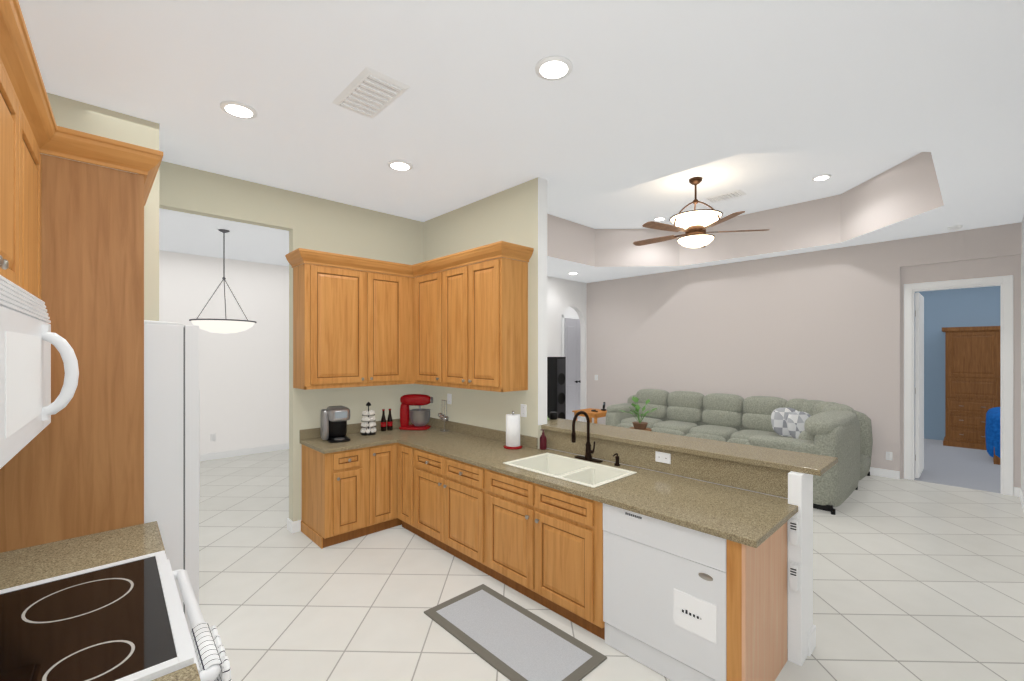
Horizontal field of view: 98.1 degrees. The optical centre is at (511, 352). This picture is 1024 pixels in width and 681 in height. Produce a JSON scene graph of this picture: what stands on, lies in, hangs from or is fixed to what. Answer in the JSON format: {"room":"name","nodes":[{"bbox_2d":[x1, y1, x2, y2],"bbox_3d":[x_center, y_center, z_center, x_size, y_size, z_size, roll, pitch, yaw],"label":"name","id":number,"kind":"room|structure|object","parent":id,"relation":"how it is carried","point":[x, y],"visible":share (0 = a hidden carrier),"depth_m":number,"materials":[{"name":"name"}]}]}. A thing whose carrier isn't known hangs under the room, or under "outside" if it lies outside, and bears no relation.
{"room":"kitchen","nodes":[
{"label":"kitchen","id":0,"kind":"room"},
{"bbox_2d":[18,0,1023,282],"bbox_3d":[2.066,-1.600,6.510,13.620,0.001,11.700,0,0,-44],"label":"ceiling","id":1,"kind":"structure","parent":0,"point":[642,92],"depth_m":2.72,"materials":[{"name":"white paint"}]},
{"bbox_2d":[189,229,256,333],"bbox_3d":[-3.773,-0.922,5.820,0.744,1.356,0.744,0,0,-43],"label":"dining pendant light","id":2,"kind":"object","parent":1,"relation":"hanging from","point":[225,326],"visible":0.96,"depth_m":5.65,"materials":[{"name":"white glass"}]},
{"bbox_2d":[220,101,256,118],"bbox_3d":[-1.798,-1.593,2.926,0.209,0.012,0.209,0,0,2],"label":"recessed light","id":3,"kind":"object","parent":1,"relation":"in","point":[237,109],"depth_m":2.91,"materials":[{"name":"white paint"}]},
{"bbox_2d":[332,67,409,118],"bbox_3d":[-0.883,-1.589,2.761,0.280,0.019,0.500,0,0,-44],"label":"ceiling vent","id":4,"kind":"object","parent":1,"relation":"in","point":[369,92],"depth_m":2.72,"materials":[{"name":"white metal"}]},
{"bbox_2d":[388,160,412,170],"bbox_3d":[-0.955,-1.593,3.795,0.209,0.012,0.209,0,0,2],"label":"recessed light","id":5,"kind":"object","parent":1,"relation":"in","point":[399,165],"depth_m":3.78,"materials":[{"name":"white paint"}]},
{"bbox_2d":[535,56,572,80],"bbox_3d":[0.235,-1.593,2.498,0.209,0.012,0.209,0,0,2],"label":"recessed light","id":6,"kind":"object","parent":1,"relation":"in","point":[551,68],"depth_m":2.49,"materials":[{"name":"white paint"}]},
{"bbox_2d":[653,217,665,220],"bbox_3d":[2.549,-2.303,7.672,0.209,0.012,0.209,0,0,2],"label":"recessed light","id":7,"kind":"object","parent":1,"relation":"in","point":[658,218],"depth_m":7.66,"materials":[{"name":"white paint"}]},
{"bbox_2d":[705,190,745,202],"bbox_3d":[3.157,-2.300,6.566,0.280,0.019,0.500,0,0,-44],"label":"ceiling vent","id":8,"kind":"object","parent":1,"relation":"in","point":[737,193],"depth_m":6.53,"materials":[{"name":"white metal"}]},
{"bbox_2d":[547,152,943,266],"bbox_3d":[2.458,-1.955,5.930,4.150,0.710,4.680,0,0,-43],"label":"ceiling tray","id":9,"kind":"object","parent":1,"relation":"in","point":[788,202],"visible":0.46,"depth_m":6.61,"materials":[{"name":"grey paint"}]},
{"bbox_2d":[633,177,769,247],"bbox_3d":[2.396,-1.855,5.962,1.742,0.910,1.679,0,0,-43],"label":"ceiling fan","id":10,"kind":"object","parent":9,"relation":"hanging from","point":[695,223],"visible":1,"depth_m":5.78,"materials":[{"name":"white glass"}]},
{"bbox_2d":[812,174,830,180],"bbox_3d":[4.086,-2.303,5.863,0.209,0.012,0.209,0,0,2],"label":"recessed light","id":11,"kind":"object","parent":1,"relation":"in","point":[821,177],"depth_m":5.84,"materials":[{"name":"white paint"}]},
{"bbox_2d":[947,225,962,229],"bbox_3d":[5.630,-1.581,5.646,0.140,0.035,0.140,0,0,-43],"label":"smoke detector","id":12,"kind":"object","parent":1,"relation":"attached to","point":[957,227],"visible":1,"depth_m":5.61,"materials":[{"name":"white paint"}]},
{"bbox_2d":[41,92,1023,521],"bbox_3d":[2.048,0.095,6.403,13.594,3.390,11.470,0,0,-43],"label":"wall","id":13,"kind":"structure","parent":0,"point":[825,324],"depth_m":6.87,"materials":[{"name":"beige paint"}]},
{"bbox_2d":[0,63,40,299],"bbox_3d":[-1.798,-0.294,1.350,0.439,1.228,1.473,0,0,-43],"label":"upper cabinet","id":14,"kind":"object","parent":13,"relation":"attached to","point":[20,210],"visible":0.54,"depth_m":1.60,"materials":[{"name":"brown wood"}]},
{"bbox_2d":[0,275,78,468],"bbox_3d":[-1.552,0.035,1.183,0.566,0.450,0.888,0,0,-43],"label":"over-the-range microwave","id":15,"kind":"object","parent":14,"relation":"attached to","point":[28,338],"visible":1,"depth_m":1.24,"materials":[{"name":"white plastic"}]},
{"bbox_2d":[26,120,147,315],"bbox_3d":[-2.492,-0.640,2.387,0.728,0.780,0.945,0,0,-43],"label":"upper cabinet","id":16,"kind":"object","parent":13,"relation":"attached to","point":[92,216],"depth_m":2.14,"materials":[{"name":"brown wood"}]},
{"bbox_2d":[211,434,215,440],"bbox_3d":[-5.004,1.421,7.444,0.075,0.118,0.008,0,0,-44],"label":"electrical outlet plate","id":17,"kind":"object","parent":13,"relation":"attached to","point":[213,436],"depth_m":7.44,"materials":[{"name":"white plastic"}]},
{"bbox_2d":[200,443,288,460],"bbox_3d":[-5.206,1.735,7.251,3.490,0.110,0.014,0,0,-44],"label":"baseboard","id":18,"kind":"structure","parent":13,"relation":"attached to","point":[217,455],"depth_m":7.74,"materials":[{"name":"white paint"}]},
{"bbox_2d":[285,248,408,389],"bbox_3d":[-1.676,-0.306,4.611,1.140,1.309,0.401,0,0,-44],"label":"upper cabinet","id":19,"kind":"object","parent":13,"relation":"attached to","point":[351,325],"depth_m":4.44,"materials":[{"name":"brown wood"}]},
{"bbox_2d":[447,394,451,403],"bbox_3d":[-0.711,0.527,5.040,0.008,0.118,0.075,0,0,-44],"label":"electrical outlet plate","id":20,"kind":"object","parent":13,"relation":"attached to","point":[449,396],"depth_m":5.03,"materials":[{"name":"white plastic"}]},
{"bbox_2d":[409,241,533,391],"bbox_3d":[-0.589,-0.306,4.627,0.401,1.309,1.869,0,0,-44],"label":"upper cabinet","id":21,"kind":"object","parent":13,"relation":"attached to","point":[465,326],"depth_m":4.18,"materials":[{"name":"brown wood"}]},
{"bbox_2d":[521,404,526,416],"bbox_3d":[0.107,0.548,4.178,0.008,0.118,0.075,0,0,-44],"label":"electrical outlet plate","id":22,"kind":"object","parent":13,"relation":"attached to","point":[523,407],"depth_m":4.17,"materials":[{"name":"white plastic"}]},
{"bbox_2d":[562,315,580,419],"bbox_3d":[1.749,0.409,11.770,1.179,2.762,0.130,0,0,-43],"label":"hall door","id":23,"kind":"structure","parent":13,"relation":"in","point":[571,339],"depth_m":11.63,"materials":[{"name":"grey paint"}]},
{"bbox_2d":[870,467,899,478],"bbox_3d":[3.592,1.735,8.248,0.014,0.110,5.460,0,0,-44],"label":"baseboard","id":24,"kind":"structure","parent":13,"relation":"attached to","point":[873,471],"depth_m":6.38,"materials":[{"name":"white paint"}]},
{"bbox_2d":[886,452,891,459],"bbox_3d":[5.391,1.481,6.353,0.008,0.118,0.075,0,0,-44],"label":"electrical outlet plate","id":25,"kind":"object","parent":13,"relation":"attached to","point":[888,454],"depth_m":6.35,"materials":[{"name":"white plastic"}]},
{"bbox_2d":[915,292,923,477],"bbox_3d":[6.026,0.464,6.569,0.804,2.628,0.043,0,0,-43],"label":"bedroom door","id":26,"kind":"structure","parent":13,"relation":"in","point":[919,382],"depth_m":6.33,"materials":[{"name":"white paint"}]},
{"bbox_2d":[904,275,1012,495],"bbox_3d":[5.950,0.412,5.963,0.138,2.755,1.030,0,0,-43],"label":"door frame","id":27,"kind":"structure","parent":13,"relation":"attached to","point":[1005,283],"depth_m":5.71,"materials":[{"name":"white paint"}]},
{"bbox_2d":[1016,487,1023,510],"bbox_3d":[3.372,1.735,2.738,8.080,0.110,0.030,0,0,-44],"label":"baseboard","id":28,"kind":"structure","parent":13,"relation":"attached to","point":[1019,493],"depth_m":5.38,"materials":[{"name":"white paint"}]},
{"bbox_2d":[199,449,1023,680],"bbox_3d":[-0.184,1.840,5.685,9.220,0.100,9.800,0,0,-43],"label":"floor","id":29,"kind":"structure","parent":0,"point":[914,580],"depth_m":3.31,"materials":[{"name":"white tile"}]},
{"bbox_2d":[0,550,230,680],"bbox_3d":[-1.443,1.226,1.374,0.853,1.068,0.916,0,0,-43],"label":"range","id":30,"kind":"object","parent":29,"relation":"on","point":[123,620],"visible":1,"depth_m":1.41,"materials":[{"name":"white"}]},
{"bbox_2d":[144,320,199,631],"bbox_3d":[-2.369,0.807,2.501,0.986,1.966,0.890,0,0,-43],"label":"refrigerator","id":31,"kind":"object","parent":29,"relation":"on","point":[171,435],"visible":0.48,"depth_m":2.40,"materials":[{"name":"white metal"}]},
{"bbox_2d":[301,445,368,548],"bbox_3d":[-1.759,1.351,4.374,0.390,0.876,0.628,0,0,-43],"label":"base cabinet","id":32,"kind":"object","parent":29,"relation":"on","point":[335,485],"depth_m":4.17,"materials":[{"name":"brown wood"}]},
{"bbox_2d":[300,421,395,453],"bbox_3d":[-1.647,0.844,4.467,0.720,0.135,0.647,0,0,-44],"label":"countertop","id":33,"kind":"structure","parent":32,"relation":"in","point":[311,438],"depth_m":4.45,"materials":[{"name":"brown stone"}]},
{"bbox_2d":[320,406,349,442],"bbox_3d":[-1.744,0.710,4.424,0.262,0.330,0.339,0,0,-43],"label":"coffee brewer","id":34,"kind":"object","parent":33,"relation":"on","point":[333,422],"visible":1,"depth_m":4.36,"materials":[{"name":"black plastic"}]},
{"bbox_2d":[360,402,376,435],"bbox_3d":[-1.534,0.700,4.748,0.172,0.350,0.172,0,0,-43],"label":"pod carousel","id":35,"kind":"object","parent":33,"relation":"on","point":[368,423],"visible":1,"depth_m":4.70,"materials":[{"name":"white plastic"}]},
{"bbox_2d":[369,444,388,533],"bbox_3d":[-1.503,1.351,4.617,0.315,0.876,0.628,0,0,-43],"label":"base cabinet","id":36,"kind":"object","parent":29,"relation":"on","point":[378,455],"depth_m":4.38,"materials":[{"name":"brown wood"}]},
{"bbox_2d":[389,443,412,532],"bbox_3d":[-0.833,1.351,4.615,0.771,0.876,0.339,0,0,-43],"label":"base cabinet","id":37,"kind":"object","parent":29,"relation":"on","point":[400,455],"depth_m":4.44,"materials":[{"name":"brown wood"}]},
{"bbox_2d":[413,447,532,581],"bbox_3d":[-0.292,1.351,4.091,0.708,0.876,1.166,0,0,-43],"label":"base cabinet","id":38,"kind":"object","parent":29,"relation":"on","point":[457,504],"depth_m":3.73,"materials":[{"name":"brown wood"}]},
{"bbox_2d":[376,417,797,547],"bbox_3d":[0.048,0.928,3.776,0.788,0.304,3.983,0,0,-44],"label":"countertop","id":39,"kind":"structure","parent":38,"relation":"in","point":[749,518],"depth_m":2.95,"materials":[{"name":"brown stone"}]},
{"bbox_2d":[381,409,392,430],"bbox_3d":[-1.403,0.753,4.975,0.134,0.242,0.060,0,0,-36],"label":"bottles","id":40,"kind":"object","parent":39,"relation":"on","point":[389,424],"visible":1,"depth_m":4.97,"materials":[{"name":"black glass"}]},
{"bbox_2d":[399,394,432,429],"bbox_3d":[-1.106,0.674,5.068,0.332,0.400,0.353,0,0,-43],"label":"stand mixer","id":41,"kind":"object","parent":39,"relation":"on","point":[419,418],"visible":1,"depth_m":5.01,"materials":[{"name":"red metal"}]},
{"bbox_2d":[438,400,448,431],"bbox_3d":[-0.752,0.703,4.943,0.107,0.344,0.152,0,0,-43],"label":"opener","id":42,"kind":"object","parent":39,"relation":"on","point":[444,418],"visible":1,"depth_m":4.92,"materials":[{"name":"silver metal"}]},
{"bbox_2d":[503,411,522,449],"bbox_3d":[0.010,0.706,4.086,0.180,0.337,0.180,0,0,-43],"label":"paper towel roll","id":43,"kind":"object","parent":39,"relation":"on","point":[512,431],"visible":1,"depth_m":4.03,"materials":[{"name":"white paper"}]},
{"bbox_2d":[540,429,546,449],"bbox_3d":[0.282,0.783,4.017,0.062,0.183,0.064,0,0,-43],"label":"hand soap","id":44,"kind":"object","parent":39,"relation":"on","point":[543,442],"visible":1,"depth_m":3.99,"materials":[{"name":"red plastic"}]},
{"bbox_2d":[571,411,602,462],"bbox_3d":[0.559,0.671,3.563,0.239,0.408,0.260,0,0,-43],"label":"bronze faucet","id":45,"kind":"object","parent":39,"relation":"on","point":[588,455],"visible":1,"depth_m":3.59,"materials":[{"name":"brown metal"}]},
{"bbox_2d":[613,453,619,465],"bbox_3d":[0.802,0.826,3.429,0.078,0.098,0.044,0,0,-43],"label":"soap dispenser","id":46,"kind":"object","parent":39,"relation":"on","point":[616,460],"visible":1,"depth_m":3.43,"materials":[{"name":"brown metal"}]},
{"bbox_2d":[424,584,606,680],"bbox_3d":[-0.025,1.782,2.823,0.530,0.013,1.130,0,0,-43],"label":"kitchen mat","id":47,"kind":"object","parent":29,"relation":"on","point":[509,639],"visible":0.96,"depth_m":2.76,"materials":[{"name":"grey fabric"}]},
{"bbox_2d":[501,483,604,634],"bbox_3d":[0.417,1.450,3.360,0.520,0.680,0.870,0,0,-43],"label":"base cabinet","id":48,"kind":"object","parent":29,"relation":"on","point":[540,544],"depth_m":2.97,"materials":[{"name":"brown wood"}]},
{"bbox_2d":[547,357,565,418],"bbox_3d":[0.902,0.940,9.197,0.290,1.700,0.320,0,0,-44],"label":"tower speaker","id":49,"kind":"object","parent":29,"relation":"on","point":[556,384],"visible":0.71,"depth_m":9.09},
{"bbox_2d":[572,408,606,423],"bbox_3d":[1.710,1.510,9.384,0.620,0.560,0.620,0,0,-43],"label":"end table","id":50,"kind":"object","parent":29,"relation":"on","point":[594,415],"visible":0.44,"depth_m":9.19,"materials":[{"name":"brown wood"}]},
{"bbox_2d":[603,503,725,680],"bbox_3d":[1.068,1.349,2.704,0.728,0.871,0.725,0,0,-43],"label":"dishwasher","id":51,"kind":"object","parent":29,"relation":"on","point":[664,598],"visible":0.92,"depth_m":2.43,"materials":[{"name":"white metal"}]},
{"bbox_2d":[605,389,872,514],"bbox_3d":[3.024,1.255,7.095,2.365,1.070,4.010,0,0,-43],"label":"sectional sofa","id":52,"kind":"object","parent":29,"relation":"on","point":[842,433],"visible":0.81,"depth_m":6.71,"materials":[{"name":"fabric"}]},
{"bbox_3d":[-1.021,1.352,0.839,0.878,0.877,3.283,0,0,-44],"label":"cabinet","id":53,"kind":"object","parent":29,"relation":"on","visible":0},
{"bbox_2d":[0,521,200,680],"bbox_3d":[-1.030,0.844,0.831,0.855,0.135,3.283,0,0,-43],"label":"countertop","id":54,"kind":"structure","parent":53,"relation":"on","point":[27,565],"depth_m":1.92,"materials":[{"name":"beige stone"}]},
{"bbox_2d":[620,396,656,430],"bbox_3d":[1.688,1.200,6.004,0.553,1.181,0.494,0,0,-43],"label":"potted plant","id":55,"kind":"object","parent":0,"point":[639,424],"visible":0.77,"depth_m":5.95,"materials":[{"name":"green plant"}]},
{"bbox_2d":[541,418,837,665],"bbox_3d":[1.071,1.228,3.505,0.500,1.125,2.370,0,0,-43],"label":"wall","id":56,"kind":"structure","parent":0,"point":[785,474],"depth_m":2.90,"materials":[{"name":"white paint"}]},
{"bbox_2d":[550,412,557,419],"bbox_3d":[0.414,0.628,4.422,0.080,0.070,0.080,0,0,-43],"label":"smart speaker","id":57,"kind":"object","parent":56,"relation":"on","point":[553,415],"visible":1,"depth_m":4.39},
{"bbox_2d":[655,451,670,463],"bbox_3d":[1.098,0.767,3.237,0.008,0.075,0.118,0,0,-44],"label":"electrical outlet plate","id":58,"kind":"object","parent":56,"relation":"attached to","point":[662,457],"depth_m":3.23,"materials":[{"name":"white plastic"}]},
{"bbox_2d":[789,517,800,593],"bbox_3d":[1.615,1.160,2.543,0.033,0.430,0.056,0,0,-43],"label":"electrical outlet plate","id":59,"kind":"object","parent":56,"relation":"attached to","point":[794,567],"visible":1,"depth_m":2.53,"materials":[{"name":"white plastic"}]},
{"bbox_2d":[914,438,1000,492],"bbox_3d":[7.579,1.838,7.399,4.400,0.104,5.300,0,0,-43],"label":"floor","id":60,"kind":"structure","parent":0,"point":[976,469],"depth_m":6.90,"materials":[{"name":"grey carpet"}]},
{"bbox_2d":[942,326,999,449],"bbox_3d":[8.784,0.655,8.474,0.690,2.270,0.820,0,0,-43],"label":"armoire","id":61,"kind":"object","parent":60,"relation":"on","point":[972,376],"visible":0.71,"depth_m":8.28,"materials":[{"name":"brown wood"}]},
{"bbox_2d":[985,407,999,464],"bbox_3d":[8.790,1.295,6.921,1.460,0.990,1.940,0,0,-43],"label":"bed","id":62,"kind":"object","parent":60,"relation":"on","point":[992,430],"visible":0.4,"depth_m":7.14,"materials":[{"name":"blue fabric"}]}
]}

